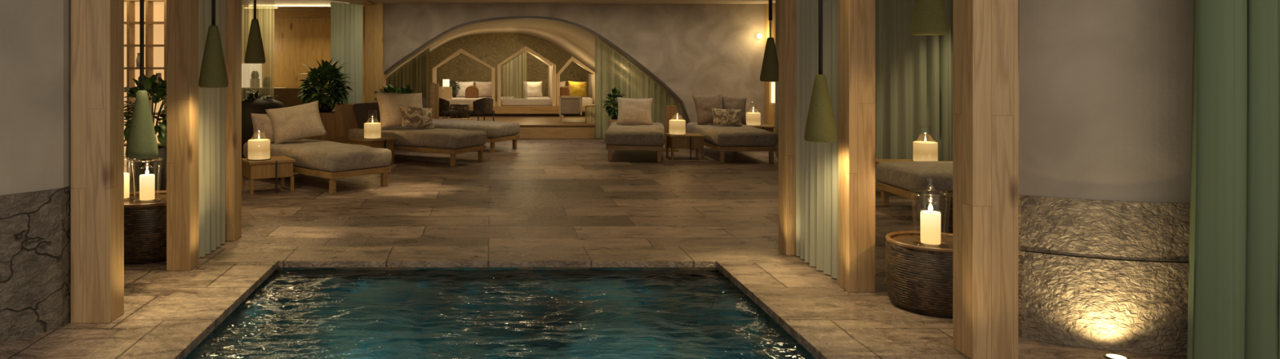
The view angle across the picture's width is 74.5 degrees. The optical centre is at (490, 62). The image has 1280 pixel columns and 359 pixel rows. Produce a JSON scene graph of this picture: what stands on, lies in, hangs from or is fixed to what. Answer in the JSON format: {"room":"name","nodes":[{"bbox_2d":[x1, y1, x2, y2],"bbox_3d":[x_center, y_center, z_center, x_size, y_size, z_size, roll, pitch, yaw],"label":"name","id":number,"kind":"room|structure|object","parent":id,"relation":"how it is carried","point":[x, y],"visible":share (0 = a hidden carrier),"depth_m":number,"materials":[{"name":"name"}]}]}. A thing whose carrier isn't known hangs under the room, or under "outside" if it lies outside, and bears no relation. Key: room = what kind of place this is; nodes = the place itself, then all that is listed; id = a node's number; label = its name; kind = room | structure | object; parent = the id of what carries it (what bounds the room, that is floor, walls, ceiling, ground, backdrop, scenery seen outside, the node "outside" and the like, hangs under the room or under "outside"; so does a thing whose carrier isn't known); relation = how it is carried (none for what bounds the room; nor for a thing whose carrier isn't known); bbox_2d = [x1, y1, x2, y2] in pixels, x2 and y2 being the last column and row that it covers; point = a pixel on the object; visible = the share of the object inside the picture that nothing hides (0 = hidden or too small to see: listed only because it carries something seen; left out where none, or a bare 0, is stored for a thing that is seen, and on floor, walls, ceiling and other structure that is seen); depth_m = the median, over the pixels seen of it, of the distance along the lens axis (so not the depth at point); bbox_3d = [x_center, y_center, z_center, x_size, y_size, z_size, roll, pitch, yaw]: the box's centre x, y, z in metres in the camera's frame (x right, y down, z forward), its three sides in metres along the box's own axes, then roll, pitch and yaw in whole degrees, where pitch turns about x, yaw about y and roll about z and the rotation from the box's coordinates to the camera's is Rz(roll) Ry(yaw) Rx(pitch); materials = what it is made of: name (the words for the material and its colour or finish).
{"room":"indoor spa pool","nodes":[
{"label":"indoor spa pool","id":0,"kind":"room"},
{"bbox_2d":[0,0,70,195],"bbox_3d":[-2.755,-0.182,4.275,0.990,1.695,1.450,0,0,0],"label":"wall","id":1,"kind":"structure","parent":0,"point":[35,34],"depth_m":4.25,"materials":[{"name":"paint"}]},
{"bbox_2d":[0,186,70,342],"bbox_3d":[-2.755,1.032,4.266,0.990,0.735,1.468,0,0,0],"label":"wall","id":2,"kind":"structure","parent":0,"point":[35,226],"depth_m":4.24,"materials":[{"name":"stone"}]},
{"bbox_2d":[274,17,364,102],"bbox_3d":[-4.060,0.185,15.650,3.880,2.430,0.100,0,0,0],"label":"wall","id":3,"kind":"structure","parent":0,"point":[298,42],"depth_m":15.60,"materials":[{"name":"brown wood"}]},
{"bbox_2d":[274,7,364,17],"bbox_3d":[-4.150,-0.935,15.450,3.700,0.190,0.300,0,0,0],"label":"lintel","id":4,"kind":"object","parent":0,"point":[279,12],"depth_m":15.30,"materials":[{"name":"brown wood"}]},
{"bbox_2d":[429,32,592,101],"bbox_3d":[0.600,0.185,19.950,7.600,2.430,0.100,0,0,0],"label":"wall","id":5,"kind":"structure","parent":0,"point":[491,48],"depth_m":19.90,"materials":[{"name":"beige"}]},
{"bbox_2d":[439,113,585,115],"bbox_3d":[0.625,1.120,18.760,3.850,0.060,2.280,0,0,0],"label":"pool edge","id":6,"kind":"structure","parent":5,"relation":"attached to","point":[494,114],"depth_m":17.62,"materials":[{"name":"brown wood"}]},
{"bbox_2d":[129,137,938,246],"bbox_3d":[0.500,1.400,13.230,13.000,0.001,13.940,0,0,0],"label":"floor","id":7,"kind":"structure","parent":0,"point":[540,192],"depth_m":8.17,"materials":[{"name":"tile"}]},
{"bbox_2d":[124,0,166,180],"bbox_3d":[-4.050,0.188,9.820,1.348,2.424,0.180,0,0,0],"label":"window","id":8,"kind":"structure","parent":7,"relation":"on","point":[155,11],"depth_m":9.86,"materials":[{"name":"brown wood"}]},
{"bbox_2d":[124,71,166,191],"bbox_3d":[-3.122,0.743,7.553,0.558,1.314,0.574,0,0,45],"label":"potted plant","id":9,"kind":"object","parent":7,"relation":"on","point":[157,91],"visible":0.44,"depth_m":7.47,"materials":[{"name":"green plant"}]},
{"bbox_2d":[225,0,241,241],"bbox_3d":[-2.078,0.185,6.540,0.165,2.430,0.180,0,0,0],"label":"timber post","id":10,"kind":"object","parent":7,"relation":"on","point":[233,7],"visible":0.51,"depth_m":6.45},
{"bbox_2d":[241,89,284,158],"bbox_3d":[-3.300,0.895,11.750,0.760,1.009,0.760,0,0,0],"label":"bowl planter","id":11,"kind":"object","parent":7,"relation":"on","point":[250,105],"visible":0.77,"depth_m":11.44,"materials":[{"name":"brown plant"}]},
{"bbox_2d":[241,155,295,195],"bbox_3d":[-2.419,1.225,8.968,0.500,0.350,0.404,0,0,-32],"label":"side table","id":12,"kind":"object","parent":7,"relation":"on","point":[278,166],"visible":0.91,"depth_m":8.82,"materials":[{"name":"brown wood"}]},
{"bbox_2d":[247,131,271,160],"bbox_3d":[-2.500,0.855,8.930,0.250,0.390,0.250,0,0,0],"label":"candle lantern","id":13,"kind":"object","parent":12,"relation":"on","point":[259,149],"visible":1,"depth_m":8.83,"materials":[{"name":"beige wax"}]},
{"bbox_2d":[274,88,327,107],"bbox_3d":[-3.750,0.935,14.730,2.000,0.930,0.560,0,0,0],"label":"bench","id":14,"kind":"object","parent":7,"relation":"on","point":[288,96],"visible":0.09,"depth_m":14.89,"materials":[{"name":"brown wood"}]},
{"bbox_2d":[243,137,391,193],"bbox_3d":[-2.064,1.025,9.705,0.845,0.749,1.920,0,0,-45],"label":"sun lounger","id":15,"kind":"object","parent":7,"relation":"on","point":[331,160],"visible":0.52,"depth_m":9.12,"materials":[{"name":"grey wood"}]},
{"bbox_2d":[250,113,274,142],"bbox_3d":[-2.687,0.794,9.903,0.340,0.376,0.216,0,0,-34],"label":"pillow","id":16,"kind":"object","parent":15,"relation":"on","point":[261,123],"visible":0.7,"depth_m":9.83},
{"bbox_2d":[265,100,327,144],"bbox_3d":[-2.347,0.727,10.015,0.726,0.510,0.285,0,0,-24],"label":"pillow","id":17,"kind":"object","parent":15,"relation":"on","point":[301,121],"visible":1,"depth_m":9.94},
{"bbox_2d":[302,102,360,143],"bbox_3d":[-2.530,1.028,12.980,1.380,0.745,0.460,0,0,0],"label":"planter","id":18,"kind":"object","parent":7,"relation":"on","point":[337,123],"visible":0.2,"depth_m":12.75,"materials":[{"name":"brown wood"}]},
{"bbox_2d":[297,57,354,112],"bbox_3d":[-2.597,0.350,13.002,0.874,0.859,0.856,0,0,-34],"label":"potted plant","id":19,"kind":"object","parent":18,"relation":"on","point":[335,91],"visible":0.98,"depth_m":12.85,"materials":[{"name":"green plant"}]},
{"bbox_2d":[349,137,395,163],"bbox_3d":[-1.618,1.225,11.399,0.404,0.350,0.500,0,0,36],"label":"side table","id":20,"kind":"object","parent":7,"relation":"on","point":[385,142],"visible":0.34,"depth_m":11.28,"materials":[{"name":"brown wood"}]},
{"bbox_2d":[363,110,382,139],"bbox_3d":[-1.620,0.855,11.380,0.250,0.390,0.250,0,0,0],"label":"candle lantern","id":21,"kind":"object","parent":20,"relation":"on","point":[372,131],"visible":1,"depth_m":11.28,"materials":[{"name":"beige wax"}]},
{"bbox_2d":[364,119,381,138],"bbox_3d":[-1.620,0.908,11.380,0.232,0.265,0.232,0,0,0],"label":"candle","id":22,"kind":"object","parent":21,"relation":"on","point":[372,130],"depth_m":11.28,"materials":[{"name":"beige wax"}]},
{"bbox_2d":[373,84,422,100],"bbox_3d":[-1.472,0.874,13.243,0.805,1.052,0.519,0,0,0],"label":"potted plant","id":23,"kind":"object","parent":7,"relation":"on","point":[406,90],"visible":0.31,"depth_m":13.22,"materials":[{"name":"green plant"}]},
{"bbox_2d":[347,102,486,166],"bbox_3d":[-1.063,1.001,11.908,1.920,0.798,0.845,0,0,32],"label":"sun lounger","id":24,"kind":"object","parent":7,"relation":"on","point":[452,142],"visible":0.73,"depth_m":11.51,"materials":[{"name":"fabric"}]},
{"bbox_2d":[373,90,422,128],"bbox_3d":[-1.296,0.698,12.100,0.833,0.567,0.327,0,0,-36],"label":"pillow","id":25,"kind":"object","parent":24,"relation":"on","point":[390,113],"visible":0.72,"depth_m":11.94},
{"bbox_2d":[399,104,434,128],"bbox_3d":[-1.060,0.796,11.989,0.584,0.372,0.234,0,0,-34],"label":"pillow","id":26,"kind":"object","parent":24,"relation":"on","point":[416,117],"visible":1,"depth_m":11.91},
{"bbox_2d":[422,97,519,152],"bbox_3d":[-0.531,1.001,13.542,1.920,0.798,0.845,0,0,32],"label":"sun lounger","id":27,"kind":"object","parent":7,"relation":"on","point":[496,131],"visible":0.3,"depth_m":13.06,"materials":[{"name":"fabric"}]},
{"bbox_2d":[439,115,595,125],"bbox_3d":[-0.230,1.160,17.535,4.740,0.020,4.730,0,0,0],"label":"deck","id":28,"kind":"object","parent":7,"relation":"on","point":[522,120],"depth_m":16.34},
{"bbox_2d":[429,82,439,119],"bbox_3d":[-1.150,0.770,15.750,0.340,0.760,0.240,0,0,0],"label":"post","id":29,"kind":"object","parent":28,"relation":"on","point":[433,86],"visible":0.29,"depth_m":15.63,"materials":[{"name":"brown wood"}]},
{"bbox_2d":[439,97,458,118],"bbox_3d":[-0.892,0.916,16.191,0.410,0.472,0.481,0,0,-36],"label":"wicker armchair","id":30,"kind":"object","parent":28,"relation":"on","point":[444,104],"visible":0.57,"depth_m":15.98,"materials":[{"name":"wicker"}]},
{"bbox_2d":[449,103,469,118],"bbox_3d":[-0.620,1.000,16.700,0.400,0.300,0.400,0,0,0],"label":"drum","id":31,"kind":"object","parent":28,"relation":"on","point":[462,108],"visible":0.65,"depth_m":16.53,"materials":[{"name":"wood"}]},
{"bbox_2d":[466,97,494,120],"bbox_3d":[-0.161,0.916,16.088,0.481,0.472,0.410,0,0,-37],"label":"wicker armchair","id":32,"kind":"object","parent":28,"relation":"on","point":[483,106],"visible":0.91,"depth_m":15.91,"materials":[{"name":"wicker"}]},
{"bbox_2d":[468,101,594,113],"bbox_3d":[0.625,1.012,18.700,3.950,0.157,2.400,0,0,0],"label":"platform","id":33,"kind":"object","parent":28,"relation":"on","point":[503,108],"visible":0.14,"depth_m":17.50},
{"bbox_2d":[432,48,494,106],"bbox_3d":[-0.560,0.317,18.400,1.334,1.233,1.600,0,0,0],"label":"frame","id":34,"kind":"object","parent":33,"relation":"on","point":[460,51],"visible":0.83,"depth_m":17.60,"materials":[{"name":"brown wood"}]},
{"bbox_2d":[444,96,491,105],"bbox_3d":[-0.545,0.861,18.425,1.172,0.143,1.350,0,0,0],"label":"mattress","id":35,"kind":"object","parent":33,"relation":"on","point":[469,101],"visible":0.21,"depth_m":17.75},
{"bbox_2d":[439,86,452,98],"bbox_3d":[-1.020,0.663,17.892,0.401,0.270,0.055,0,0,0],"label":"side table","id":36,"kind":"object","parent":35,"relation":"on","point":[445,92],"visible":0.54,"depth_m":17.89,"materials":[{"name":"brown wood"}]},
{"bbox_2d":[455,81,474,97],"bbox_3d":[-0.580,0.614,18.753,0.440,0.369,0.179,0,0,0],"label":"pillow","id":37,"kind":"object","parent":35,"relation":"on","point":[460,92],"visible":0.67,"depth_m":18.70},
{"bbox_2d":[474,80,491,97],"bbox_3d":[-0.120,0.614,18.752,0.460,0.369,0.185,0,0,0],"label":"pillow","id":38,"kind":"object","parent":35,"relation":"on","point":[484,87],"visible":0.77,"depth_m":18.69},
{"bbox_2d":[497,45,555,106],"bbox_3d":[0.784,0.290,18.550,1.248,1.285,1.900,0,0,0],"label":"frame","id":39,"kind":"object","parent":33,"relation":"on","point":[551,66],"visible":0.96,"depth_m":17.60,"materials":[{"name":"brown wood"}]},
{"bbox_2d":[502,50,527,98],"bbox_3d":[0.535,0.264,17.802,0.529,1.054,0.060,0,0,0],"label":"curtain","id":40,"kind":"object","parent":39,"relation":"hanging from","point":[514,72],"visible":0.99,"depth_m":17.80,"materials":[{"name":"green fabric"}]},
{"bbox_2d":[501,96,551,105],"bbox_3d":[0.800,0.862,18.425,1.102,0.142,1.350,0,0,0],"label":"mattress","id":41,"kind":"object","parent":33,"relation":"on","point":[531,100],"visible":0.87,"depth_m":17.75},
{"bbox_2d":[527,80,542,97],"bbox_3d":[0.980,0.614,18.850,0.460,0.369,0.174,0,0,0],"label":"pillow","id":42,"kind":"object","parent":41,"relation":"on","point":[534,88],"visible":0.81,"depth_m":18.79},
{"bbox_2d":[555,56,595,105],"bbox_3d":[1.905,0.402,18.750,0.910,1.063,1.500,0,0,0],"label":"frame","id":43,"kind":"object","parent":33,"relation":"on","point":[591,77],"visible":0.66,"depth_m":18.00,"materials":[{"name":"brown wood"}]},
{"bbox_2d":[579,96,593,104],"bbox_3d":[1.890,0.861,18.795,0.782,0.143,1.350,0,0,0],"label":"mattress","id":44,"kind":"object","parent":33,"relation":"on","point":[585,100],"visible":0.39,"depth_m":18.12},
{"bbox_2d":[567,80,586,97],"bbox_3d":[1.980,0.606,18.695,0.481,0.385,0.183,0,0,-6],"label":"pillow","id":45,"kind":"object","parent":44,"relation":"on","point":[576,88],"visible":0.97,"depth_m":18.65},
{"bbox_2d":[559,95,595,121],"bbox_3d":[1.747,0.895,16.069,0.846,0.509,0.661,0,0,0],"label":"lounge chair","id":46,"kind":"object","parent":28,"relation":"on","point":[568,104],"visible":0.87,"depth_m":15.83,"materials":[{"name":"fabric"}]},
{"bbox_2d":[585,105,595,123],"bbox_3d":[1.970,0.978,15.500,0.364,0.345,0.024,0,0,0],"label":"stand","id":47,"kind":"object","parent":28,"relation":"on","point":[589,109],"visible":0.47,"depth_m":15.50,"materials":[{"name":"brown wood"}]},
{"bbox_2d":[608,119,617,126],"bbox_3d":[2.180,1.190,14.200,0.240,0.420,0.200,0,0,0],"label":"crate","id":48,"kind":"object","parent":7,"relation":"on","point":[611,121],"visible":0.21,"depth_m":14.12,"materials":[{"name":"brown wood"}]},
{"bbox_2d":[602,86,624,119],"bbox_3d":[2.147,0.700,14.202,0.474,0.559,0.436,0,0,0],"label":"potted plant","id":49,"kind":"object","parent":48,"relation":"on","point":[612,112],"visible":0.81,"depth_m":14.15,"materials":[{"name":"green plant"}]},
{"bbox_2d":[604,121,665,162],"bbox_3d":[2.217,1.038,12.521,0.845,0.725,1.920,0,0,11],"label":"sun lounger","id":50,"kind":"object","parent":7,"relation":"on","point":[641,137],"visible":0.7,"depth_m":11.62,"materials":[{"name":"fabric"}]},
{"bbox_2d":[616,97,653,124],"bbox_3d":[2.259,0.762,12.881,0.574,0.439,0.255,0,0,6],"label":"pillow","id":51,"kind":"object","parent":50,"relation":"on","point":[630,111],"visible":1,"depth_m":12.80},
{"bbox_2d":[663,105,679,151],"bbox_3d":[2.850,1.040,13.000,0.220,0.720,0.160,0,0,0],"label":"wooden screen","id":52,"kind":"object","parent":7,"relation":"on","point":[670,110],"visible":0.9,"depth_m":12.98,"materials":[{"name":"brown wood"}]},
{"bbox_2d":[665,133,705,159],"bbox_3d":[2.840,1.225,12.018,0.500,0.350,0.404,0,0,0],"label":"side table","id":53,"kind":"object","parent":7,"relation":"on","point":[691,140],"visible":0.99,"depth_m":11.84,"materials":[{"name":"brown wood"}]},
{"bbox_2d":[668,116,686,135],"bbox_3d":[2.720,0.855,11.980,0.250,0.390,0.250,0,0,0],"label":"candle lantern","id":54,"kind":"object","parent":53,"relation":"on","point":[677,127],"visible":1,"depth_m":11.88,"materials":[{"name":"beige wax"}]},
{"bbox_2d":[686,104,777,162],"bbox_3d":[3.590,1.038,12.420,0.845,0.725,1.920,0,0,0],"label":"sun lounger","id":55,"kind":"object","parent":7,"relation":"on","point":[721,138],"visible":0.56,"depth_m":11.49,"materials":[{"name":"fabric"}]},
{"bbox_2d":[692,93,722,124],"bbox_3d":[3.430,0.733,12.900,0.509,0.498,0.249,0,0,-7],"label":"pillow","id":56,"kind":"object","parent":55,"relation":"on","point":[704,104],"visible":0.79,"depth_m":12.84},
{"bbox_2d":[711,107,742,126],"bbox_3d":[3.620,0.841,12.597,0.474,0.282,0.194,0,0,0],"label":"pillow","id":57,"kind":"object","parent":55,"relation":"on","point":[721,117],"visible":1,"depth_m":12.54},
{"bbox_2d":[721,94,746,124],"bbox_3d":[3.830,0.744,12.959,0.445,0.477,0.227,0,0,3],"label":"pillow","id":58,"kind":"object","parent":55,"relation":"on","point":[728,102],"visible":0.54,"depth_m":12.93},
{"bbox_2d":[742,124,774,132],"bbox_3d":[4.440,1.225,13.748,0.500,0.350,0.404,0,0,0],"label":"side table","id":59,"kind":"object","parent":7,"relation":"on","point":[767,127],"visible":0.13,"depth_m":13.57,"materials":[{"name":"brown wood"}]},
{"bbox_2d":[745,107,761,125],"bbox_3d":[4.380,0.855,13.720,0.250,0.390,0.250,0,0,0],"label":"candle lantern","id":60,"kind":"object","parent":59,"relation":"on","point":[752,118],"visible":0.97,"depth_m":13.62,"materials":[{"name":"beige wax"}]},
{"bbox_2d":[875,159,911,177],"bbox_3d":[4.350,1.225,8.748,0.500,0.350,0.404,0,0,6],"label":"side table","id":61,"kind":"object","parent":7,"relation":"on","point":[877,161],"visible":0.02,"depth_m":8.83,"materials":[{"name":"brown wood"}]},
{"bbox_2d":[911,134,938,161],"bbox_3d":[4.580,0.855,8.680,0.250,0.390,0.250,0,0,0],"label":"candle lantern","id":62,"kind":"object","parent":61,"relation":"on","point":[922,151],"visible":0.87,"depth_m":8.59,"materials":[{"name":"beige wax"}]},
{"bbox_2d":[875,161,952,218],"bbox_3d":[4.740,0.981,7.720,1.920,0.838,0.845,0,0,0],"label":"sun lounger","id":63,"kind":"object","parent":7,"relation":"on","point":[898,178],"visible":0.23,"depth_m":7.52,"materials":[{"name":"fabric"}]},
{"bbox_2d":[517,125,595,137],"bbox_3d":[-0.240,1.285,17.550,4.720,0.230,4.700,0,0,0],"label":"step","id":64,"kind":"structure","parent":0,"point":[526,131],"depth_m":15.20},
{"bbox_2d":[369,0,775,4],"bbox_3d":[0.500,-1.080,11.600,13.000,0.100,17.200,0,0,0],"label":"ceiling","id":65,"kind":"structure","parent":0,"point":[384,2],"depth_m":14.09,"materials":[{"name":"paint"}]},
{"bbox_2d":[124,0,158,159],"bbox_3d":[-2.130,-0.224,5.050,0.188,1.612,0.188,0,0,0],"label":"pendant lamp","id":66,"kind":"object","parent":65,"relation":"hanging from","point":[141,143],"visible":1,"depth_m":5.01,"materials":[{"name":"green fabric"}]},
{"bbox_2d":[199,0,225,257],"bbox_3d":[-2.068,0.180,6.070,0.087,2.420,0.660,0,0,0],"label":"curtain","id":67,"kind":"object","parent":65,"relation":"hanging from","point":[211,100],"visible":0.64,"depth_m":6.08,"materials":[{"name":"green fabric"}]},
{"bbox_2d":[198,0,228,87],"bbox_3d":[-1.827,-0.432,5.450,0.188,1.195,0.188,0,0,0],"label":"pendant lamp","id":68,"kind":"object","parent":65,"relation":"hanging from","point":[213,73],"visible":1,"depth_m":5.40,"materials":[{"name":"green fabric"}]},
{"bbox_2d":[244,0,265,63],"bbox_3d":[-2.165,-0.510,7.600,0.188,1.039,0.188,0,0,0],"label":"pendant lamp","id":69,"kind":"object","parent":65,"relation":"hanging from","point":[255,53],"visible":1,"depth_m":7.55,"materials":[{"name":"green fabric"}]},
{"bbox_2d":[760,0,778,81],"bbox_3d":[2.618,-0.426,7.700,0.188,1.207,0.188,0,0,0],"label":"pendant lamp","id":70,"kind":"object","parent":65,"relation":"hanging from","point":[770,67],"visible":0.92,"depth_m":7.65,"materials":[{"name":"green ceramic"}]},
{"bbox_2d":[774,0,778,157],"bbox_3d":[4.247,0.180,12.048,0.091,2.420,0.604,0,0,10],"label":"curtain","id":71,"kind":"object","parent":65,"relation":"hanging from","point":[776,121],"visible":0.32,"depth_m":12.17,"materials":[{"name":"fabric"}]},
{"bbox_2d":[795,0,838,281],"bbox_3d":[2.224,0.180,5.579,0.092,2.420,0.738,0,0,0],"label":"curtain","id":72,"kind":"object","parent":65,"relation":"hanging from","point":[816,163],"visible":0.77,"depth_m":5.61,"materials":[{"name":"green fabric"}]},
{"bbox_2d":[804,0,836,142],"bbox_3d":[2.023,-0.273,5.050,0.188,1.514,0.188,0,0,0],"label":"pendant lamp","id":73,"kind":"object","parent":65,"relation":"hanging from","point":[820,127],"visible":1,"depth_m":5.01,"materials":[{"name":"green fabric"}]},
{"bbox_2d":[875,0,952,182],"bbox_3d":[5.398,0.180,9.577,2.399,2.420,0.178,0,0,6],"label":"curtain","id":74,"kind":"object","parent":65,"relation":"hanging from","point":[913,73],"visible":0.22,"depth_m":9.62,"materials":[{"name":"green fabric"}]},
{"bbox_2d":[909,0,948,35],"bbox_3d":[2.394,-0.590,4.500,0.188,0.880,0.188,0,0,0],"label":"pendant lamp","id":75,"kind":"object","parent":65,"relation":"hanging from","point":[929,17],"visible":1,"depth_m":4.43,"materials":[{"name":"green ceramic"}]},
{"bbox_2d":[1186,0,1279,358],"bbox_3d":[3.723,0.180,3.638,1.157,2.420,0.240,0,0,0],"label":"curtain","id":76,"kind":"object","parent":65,"relation":"hanging from","point":[1233,301],"visible":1,"depth_m":3.64,"materials":[{"name":"green fabric"}]},
{"bbox_2d":[384,4,764,126],"bbox_3d":[1.599,0.185,14.640,7.503,2.430,0.280,0,0,0],"label":"wall","id":77,"kind":"structure","parent":0,"point":[693,49],"depth_m":14.50,"materials":[{"name":"paint"}]},
{"bbox_2d":[241,4,274,99],"bbox_3d":[-4.162,-0.125,14.258,0.875,1.730,0.094,0,0,0],"label":"curtain","id":78,"kind":"object","parent":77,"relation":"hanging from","point":[255,77],"visible":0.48,"depth_m":14.25,"materials":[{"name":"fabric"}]},
{"bbox_2d":[241,0,374,7],"bbox_3d":[-4.000,-1.012,13.950,4.000,0.035,1.900,0,0,0],"label":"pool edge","id":79,"kind":"structure","parent":77,"relation":"attached to","point":[277,3],"depth_m":13.80,"materials":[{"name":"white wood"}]},
{"bbox_2d":[330,1,363,111],"bbox_3d":[-2.387,0.200,13.834,0.112,2.380,0.966,0,0,25],"label":"curtain","id":80,"kind":"object","parent":79,"relation":"hanging from","point":[346,19],"visible":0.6,"depth_m":13.86,"materials":[{"name":"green fabric"}]},
{"bbox_2d":[364,3,386,102],"bbox_3d":[-2.015,0.185,14.550,0.310,2.430,0.460,0,0,0],"label":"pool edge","id":81,"kind":"structure","parent":77,"relation":"attached to","point":[375,78],"depth_m":14.32,"materials":[{"name":"brown wood"}]},
{"bbox_2d":[386,18,686,133],"bbox_3d":[0.573,0.311,17.340,6.052,2.178,5.120,0,0,0],"label":"arch","id":82,"kind":"object","parent":77,"relation":"attached to","point":[578,42],"visible":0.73,"depth_m":16.80,"materials":[{"name":"paint"}]},
{"bbox_2d":[386,47,429,107],"bbox_3d":[-1.533,0.427,15.399,0.825,1.426,0.131,0,0,-7],"label":"curtain","id":83,"kind":"object","parent":82,"relation":"hanging from","point":[415,73],"visible":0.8,"depth_m":15.42,"materials":[{"name":"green fabric"}]},
{"bbox_2d":[595,39,680,138],"bbox_3d":[2.709,0.471,14.978,1.606,1.818,0.124,0,0,2],"label":"curtain","id":84,"kind":"object","parent":82,"relation":"hanging from","point":[612,70],"visible":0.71,"depth_m":14.98,"materials":[{"name":"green fabric"}]},
{"bbox_2d":[383,16,690,123],"bbox_3d":[0.728,0.294,14.515,5.810,2.215,0.070,0,0,0],"label":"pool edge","id":85,"kind":"structure","parent":77,"relation":"attached to","point":[620,50],"depth_m":14.48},
{"bbox_2d":[764,2,775,132],"bbox_3d":[4.945,0.185,14.390,0.230,2.430,0.220,0,0,0],"label":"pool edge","id":86,"kind":"structure","parent":77,"relation":"attached to","point":[770,108],"depth_m":14.28,"materials":[{"name":"brown wood"}]},
{"bbox_2d":[0,246,1186,358],"bbox_3d":[0.500,1.400,3.630,13.000,0.001,5.260,0,0,0],"label":"floor","id":87,"kind":"structure","parent":0,"point":[146,286],"depth_m":4.43,"materials":[{"name":"tile"}]},
{"bbox_2d":[70,0,124,323],"bbox_3d":[-2.142,0.185,4.505,0.214,2.430,0.170,0,0,0],"label":"timber post","id":88,"kind":"object","parent":87,"relation":"on","point":[96,26],"visible":1,"depth_m":4.42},
{"bbox_2d":[124,190,166,264],"bbox_3d":[-2.500,1.190,6.000,0.662,0.420,0.662,0,0,-23],"label":"side table","id":89,"kind":"object","parent":87,"relation":"on","point":[144,222],"visible":0.28,"depth_m":5.71,"materials":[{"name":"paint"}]},
{"bbox_2d":[124,159,136,199],"bbox_3d":[-2.700,0.814,6.050,0.218,0.384,0.218,0,0,44],"label":"glass lantern","id":90,"kind":"object","parent":89,"relation":"on","point":[126,175],"visible":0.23,"depth_m":6.03,"materials":[{"name":"white"}]},
{"bbox_2d":[124,194,166,204],"bbox_3d":[-2.500,1.016,6.000,0.583,0.019,0.583,0,0,-23],"label":"tray","id":91,"kind":"object","parent":89,"relation":"on","point":[163,197],"depth_m":6.01,"materials":[{"name":"paint"}]},
{"bbox_2d":[130,157,163,202],"bbox_3d":[-2.485,0.814,5.980,0.218,0.384,0.218,0,0,-17],"label":"glass lantern","id":92,"kind":"object","parent":89,"relation":"on","point":[147,181],"visible":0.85,"depth_m":5.94,"materials":[{"name":"white"}]},
{"bbox_2d":[139,168,155,200],"bbox_3d":[-2.485,0.881,5.980,0.104,0.225,0.104,0,0,0],"label":"candle","id":93,"kind":"object","parent":92,"relation":"on","point":[147,181],"depth_m":5.94,"materials":[{"name":"beige wax"}]},
{"bbox_2d":[166,0,199,271],"bbox_3d":[-2.090,0.185,5.615,0.160,2.430,0.170,0,0,0],"label":"timber post","id":94,"kind":"object","parent":87,"relation":"on","point":[182,15],"visible":1,"depth_m":5.53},
{"bbox_2d":[204,267,816,358],"bbox_3d":[0.050,1.970,3.495,3.100,1.060,4.590,0,0,0],"label":"basin","id":95,"kind":"object","parent":87,"relation":"in","point":[277,268],"visible":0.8,"depth_m":5.79,"materials":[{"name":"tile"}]},
{"bbox_2d":[83,261,277,358],"bbox_3d":[-1.704,1.421,3.395,0.432,0.049,4.790,0,0,0],"label":"pool edge","id":96,"kind":"structure","parent":95,"relation":"on","point":[174,327],"depth_m":4.58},
{"bbox_2d":[217,246,777,267],"bbox_3d":[0.050,1.421,6.025,3.940,0.049,0.470,0,0,0],"label":"pool edge","id":97,"kind":"structure","parent":95,"relation":"on","point":[286,256],"depth_m":5.92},
{"bbox_2d":[184,268,814,358],"bbox_3d":[0.050,1.456,3.495,3.100,0.037,4.590,0,0,0],"label":"pool water","id":98,"kind":"object","parent":95,"relation":"in","point":[321,313],"visible":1,"depth_m":4.68,"materials":[{"name":"teal liquid"}]},
{"bbox_2d":[716,261,918,358],"bbox_3d":[1.804,1.421,3.395,0.432,0.049,4.790,0,0,0],"label":"pool edge","id":99,"kind":"structure","parent":95,"relation":"on","point":[827,330],"depth_m":4.58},
{"bbox_2d":[778,0,795,255],"bbox_3d":[2.224,0.185,6.060,0.153,2.430,0.160,0,0,0],"label":"timber post","id":100,"kind":"object","parent":87,"relation":"on","point":[787,8],"visible":0.56,"depth_m":5.98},
{"bbox_2d":[838,0,875,292],"bbox_3d":[2.264,0.185,5.093,0.163,2.430,0.155,0,0,0],"label":"timber post","id":101,"kind":"object","parent":87,"relation":"on","point":[856,18],"visible":1,"depth_m":5.01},
{"bbox_2d":[884,231,952,318],"bbox_3d":[2.560,1.209,4.740,0.525,0.382,0.525,0,0,0],"label":"side table","id":102,"kind":"object","parent":87,"relation":"on","point":[919,278],"visible":0.56,"depth_m":4.58,"materials":[{"name":"wicker"}]},
{"bbox_2d":[891,235,952,248],"bbox_3d":[2.560,1.050,4.740,0.463,0.017,0.463,0,0,0],"label":"tray","id":103,"kind":"object","parent":102,"relation":"on","point":[901,242],"depth_m":4.76,"materials":[{"name":"paint"}]},
{"bbox_2d":[909,186,952,248],"bbox_3d":[2.510,0.850,4.700,0.218,0.384,0.218,0,0,0],"label":"glass lantern","id":104,"kind":"object","parent":102,"relation":"on","point":[930,220],"visible":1,"depth_m":4.66,"materials":[{"name":"white"}]},
{"bbox_2d":[920,204,941,244],"bbox_3d":[2.510,0.916,4.700,0.104,0.225,0.104,0,0,0],"label":"candle","id":105,"kind":"object","parent":104,"relation":"on","point":[930,220],"depth_m":4.66,"materials":[{"name":"beige wax"}]},
{"bbox_2d":[938,189,952,233],"bbox_3d":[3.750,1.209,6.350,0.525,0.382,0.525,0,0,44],"label":"glass lantern","id":106,"kind":"object","parent":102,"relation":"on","point":[944,202],"visible":0.13,"depth_m":6.32,"materials":[{"name":"glass"}]},
{"bbox_2d":[952,0,1017,358],"bbox_3d":[2.373,0.185,3.955,0.215,2.430,0.170,0,0,0],"label":"timber post","id":107,"kind":"object","parent":87,"relation":"on","point":[985,32],"visible":1,"depth_m":3.87,"materials":[{"name":"wood"}]},
{"bbox_2d":[1017,248,1188,355],"bbox_3d":[3.060,1.180,4.180,0.720,0.440,0.480,0,0,0],"label":"wall","id":108,"kind":"structure","parent":0,"point":[1113,304],"depth_m":4.02,"materials":[{"name":"stone"}]},
{"bbox_2d":[1017,194,1190,262],"bbox_3d":[3.060,0.815,4.183,0.720,0.280,0.475,0,0,0],"label":"wall","id":109,"kind":"structure","parent":0,"point":[1086,228],"depth_m":4.02,"materials":[{"name":"stone"}]},
{"bbox_2d":[1017,0,1193,203],"bbox_3d":[3.060,-0.177,4.190,0.720,1.705,0.460,0,0,0],"label":"wall","id":110,"kind":"structure","parent":0,"point":[1105,86],"depth_m":4.03,"materials":[{"name":"paint"}]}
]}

